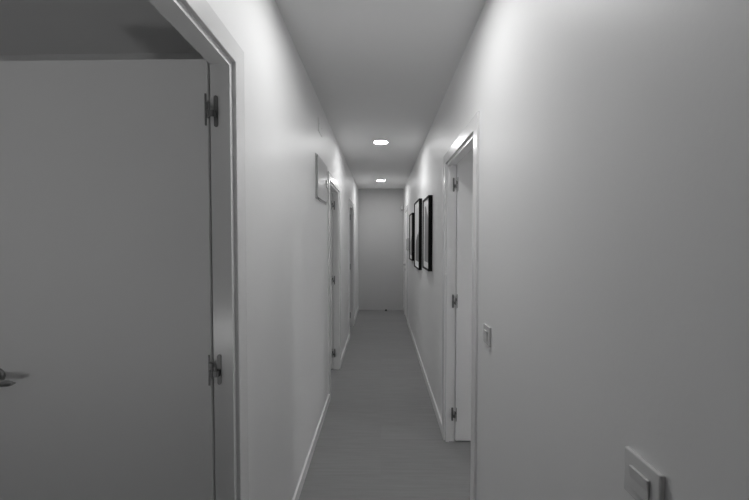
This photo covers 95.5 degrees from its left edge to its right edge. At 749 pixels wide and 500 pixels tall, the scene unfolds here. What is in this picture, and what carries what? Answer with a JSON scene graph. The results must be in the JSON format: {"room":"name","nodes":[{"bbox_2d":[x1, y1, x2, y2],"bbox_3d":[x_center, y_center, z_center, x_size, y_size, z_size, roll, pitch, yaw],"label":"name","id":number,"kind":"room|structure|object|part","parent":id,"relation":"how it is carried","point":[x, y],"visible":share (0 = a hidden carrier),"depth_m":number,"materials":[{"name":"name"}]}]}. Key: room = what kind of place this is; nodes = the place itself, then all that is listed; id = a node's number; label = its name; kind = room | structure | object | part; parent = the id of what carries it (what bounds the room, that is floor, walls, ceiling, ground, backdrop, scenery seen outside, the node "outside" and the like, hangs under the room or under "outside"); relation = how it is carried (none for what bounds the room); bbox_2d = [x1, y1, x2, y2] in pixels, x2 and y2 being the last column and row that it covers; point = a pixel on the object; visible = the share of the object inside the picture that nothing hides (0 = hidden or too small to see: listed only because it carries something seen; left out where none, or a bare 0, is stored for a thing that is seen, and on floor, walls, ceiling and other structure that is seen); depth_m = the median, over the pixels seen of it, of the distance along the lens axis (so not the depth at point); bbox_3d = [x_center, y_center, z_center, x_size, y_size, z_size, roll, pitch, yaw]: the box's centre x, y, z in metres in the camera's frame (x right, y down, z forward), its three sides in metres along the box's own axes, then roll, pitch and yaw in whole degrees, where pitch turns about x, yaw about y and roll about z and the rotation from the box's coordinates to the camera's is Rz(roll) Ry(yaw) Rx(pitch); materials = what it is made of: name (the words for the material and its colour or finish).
{"room":"home hallway","nodes":[
{"label":"home hallway","id":0,"kind":"room"},
{"bbox_2d":[0,53,203,60],"bbox_3d":[-1.835,0.140,2.060,2.651,2.567,0.080,0,2,1],"label":"wall","id":1,"kind":"structure","parent":0,"point":[133,56],"depth_m":1.98,"materials":[{"name":"paint"}]},
{"bbox_2d":[0,0,485,188],"bbox_3d":[-0.071,-1.177,1.469,6.400,0.100,11.600,0,2,1],"label":"ceiling","id":2,"kind":"structure","parent":0,"point":[376,70],"depth_m":1.89,"materials":[{"name":"paint"}]},
{"bbox_2d":[373,140,387,144],"bbox_3d":[0.069,-1.197,3.767,0.169,0.014,0.169,0,2,1],"label":"recessed light","id":3,"kind":"object","parent":2,"relation":"in","point":[378,142],"visible":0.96,"depth_m":3.78,"materials":[{"name":"white"}]},
{"bbox_2d":[374,141,386,143],"bbox_3d":[0.069,-1.199,3.767,0.146,0.009,0.146,0,2,1],"label":"diffuser","id":4,"kind":"object","parent":3,"relation":"attached to","point":[375,142],"depth_m":3.78,"materials":[{"name":"white plastic"}]},
{"bbox_2d":[206,0,357,499],"bbox_3d":[-0.486,0.155,1.515,0.068,2.567,11.400,0,2,1],"label":"wall","id":5,"kind":"structure","parent":0,"point":[287,226],"depth_m":1.66,"materials":[{"name":"paint"}]},
{"bbox_2d":[0,0,248,499],"bbox_3d":[-0.881,0.397,0.766,0.853,2.127,0.875,0,2,1],"label":"door","id":6,"kind":"structure","parent":5,"relation":"in","point":[123,285],"depth_m":1.11,"materials":[{"name":"white paint"}]},
{"bbox_3d":[-1.195,0.421,1.076,0.114,0.028,0.016,0,2,1],"label":"lever handle","id":7,"kind":"part","parent":6,"relation":"part of","materials":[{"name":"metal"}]},
{"bbox_3d":[-0.461,0.397,0.758,0.012,2.127,0.875,0,2,1],"label":"architrave","id":8,"kind":"part","parent":6,"relation":"part of","materials":[{"name":"white paint"}]},
{"bbox_2d":[292,394,329,499],"bbox_3d":[-0.435,1.385,2.174,0.011,0.072,1.899,0,2,1],"label":"baseboard","id":9,"kind":"structure","parent":5,"relation":"attached to","point":[296,496],"depth_m":2.27,"materials":[{"name":"white paint"}]},
{"bbox_2d":[318,117,321,136],"bbox_3d":[-0.425,-0.963,2.670,0.008,0.100,0.165,0,2,1],"label":"junction box","id":10,"kind":"object","parent":5,"relation":"attached to","point":[319,121],"visible":1,"depth_m":2.65,"materials":[{"name":"paint"}]},
{"bbox_2d":[315,153,327,204],"bbox_3d":[-0.416,-0.550,2.721,0.026,0.341,0.455,0,2,1],"label":"box","id":11,"kind":"object","parent":5,"relation":"attached to","point":[321,168],"visible":1,"depth_m":2.64,"materials":[{"name":"grey plastic"}]},
{"bbox_2d":[328,171,340,399],"bbox_3d":[-0.828,0.329,3.535,0.853,2.105,0.865,0,2,1],"label":"door","id":12,"kind":"structure","parent":5,"relation":"in","point":[334,216],"depth_m":3.87,"materials":[{"name":"white paint"}]},
{"bbox_2d":[341,335,349,364],"bbox_3d":[-0.390,1.317,4.543,0.011,0.072,1.109,0,2,1],"label":"baseboard","id":13,"kind":"structure","parent":5,"relation":"attached to","point":[348,338],"depth_m":4.51,"materials":[{"name":"white paint"}]},
{"bbox_2d":[349,199,353,334],"bbox_3d":[-0.790,0.272,5.511,0.853,2.105,0.870,0,2,1],"label":"door","id":14,"kind":"structure","parent":5,"relation":"in","point":[351,205],"depth_m":5.85,"materials":[{"name":"white paint"}]},
{"bbox_2d":[358,189,403,309],"bbox_3d":[0.039,-0.008,7.253,6.200,2.567,0.100,0,2,1],"label":"wall","id":15,"kind":"structure","parent":0,"point":[380,216],"depth_m":7.20,"materials":[{"name":"paint"}]},
{"bbox_2d":[299,310,470,499],"bbox_3d":[-0.071,1.489,1.545,6.400,0.100,11.600,0,2,1],"label":"floor","id":16,"kind":"structure","parent":0,"point":[380,437],"depth_m":2.61,"materials":[{"name":"grey laminate"}]},
{"bbox_2d":[459,149,472,162],"bbox_3d":[1.841,0.096,3.610,2.456,2.567,0.080,0,2,1],"label":"wall","id":17,"kind":"structure","parent":0,"point":[468,158],"depth_m":3.56,"materials":[{"name":"paint"}]},
{"bbox_2d":[403,0,748,499],"bbox_3d":[0.538,0.156,1.495,0.068,2.567,11.400,0,2,1],"label":"wall","id":18,"kind":"structure","parent":0,"point":[613,258],"depth_m":0.73,"materials":[{"name":"paint"}]},
{"bbox_2d":[402,205,407,319],"bbox_3d":[0.604,0.247,6.409,0.124,2.105,0.840,0,2,1],"label":"door","id":19,"kind":"structure","parent":18,"relation":"in","point":[405,264],"depth_m":6.62,"materials":[{"name":"white paint"}]},
{"bbox_3d":[0.592,0.247,6.410,0.012,2.105,0.840,0,2,1],"label":"architrave","id":20,"kind":"part","parent":19,"relation":"part of","materials":[{"name":"white paint"}]},
{"bbox_2d":[406,238,408,250],"bbox_3d":[0.560,-0.093,5.780,0.052,0.220,0.100,0,2,1],"label":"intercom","id":21,"kind":"object","parent":18,"relation":"attached to","point":[407,239],"visible":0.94,"depth_m":5.75,"materials":[{"name":"white plastic"}]},
{"bbox_2d":[409,213,413,260],"bbox_3d":[0.553,-0.194,5.057,0.037,0.683,0.480,0,2,1],"label":"picture frame","id":22,"kind":"object","parent":18,"relation":"attached to","point":[411,216],"visible":0.92,"depth_m":5.02,"materials":[{"name":"black wood"}]},
{"bbox_2d":[410,219,411,254],"bbox_3d":[0.558,-0.194,5.057,0.022,0.541,0.338,0,2,1],"label":"print","id":23,"kind":"object","parent":22,"relation":"attached to","point":[410,219],"depth_m":5.11},
{"bbox_2d":[414,198,421,269],"bbox_3d":[0.537,-0.189,4.222,0.037,0.831,0.570,0,2,1],"label":"picture frame","id":24,"kind":"object","parent":18,"relation":"attached to","point":[418,204],"visible":1,"depth_m":4.09,"materials":[{"name":"black wood"}]},
{"bbox_2d":[416,207,418,261],"bbox_3d":[0.542,-0.189,4.222,0.022,0.659,0.398,0,2,1],"label":"print","id":25,"kind":"object","parent":24,"relation":"attached to","point":[417,208],"depth_m":4.20},
{"bbox_2d":[407,320,441,432],"bbox_3d":[0.552,1.324,4.304,0.011,0.072,3.430,0,2,1],"label":"baseboard","id":26,"kind":"structure","parent":18,"relation":"attached to","point":[438,417],"depth_m":3.40,"materials":[{"name":"white paint"}]},
{"bbox_2d":[422,195,432,270],"bbox_3d":[0.521,-0.161,3.365,0.037,0.705,0.445,0,2,1],"label":"picture frame","id":27,"kind":"object","parent":18,"relation":"attached to","point":[428,201],"visible":1,"depth_m":3.29,"materials":[{"name":"black wood"}]},
{"bbox_2d":[424,205,427,262],"bbox_3d":[0.526,-0.161,3.365,0.022,0.563,0.303,0,2,1],"label":"print","id":28,"kind":"object","parent":27,"relation":"attached to","point":[425,206],"depth_m":3.40},
{"bbox_2d":[442,111,479,499],"bbox_3d":[0.930,0.369,2.107,0.852,2.105,0.891,0,2,1],"label":"door","id":29,"kind":"structure","parent":18,"relation":"in","point":[460,180],"depth_m":2.46,"materials":[{"name":"white paint"}]},
{"bbox_2d":[483,323,490,346],"bbox_3d":[0.497,0.375,1.507,0.016,0.084,0.084,0,2,1],"label":"light switch","id":30,"kind":"object","parent":18,"relation":"attached to","point":[486,329],"visible":1,"depth_m":1.49,"materials":[{"name":"white plastic"}]},
{"bbox_2d":[624,446,664,499],"bbox_3d":[0.479,0.418,0.611,0.016,0.084,0.084,0,2,1],"label":"light switch","id":31,"kind":"object","parent":18,"relation":"attached to","point":[642,480],"visible":1,"depth_m":0.61,"materials":[{"name":"white plastic"}]}
]}

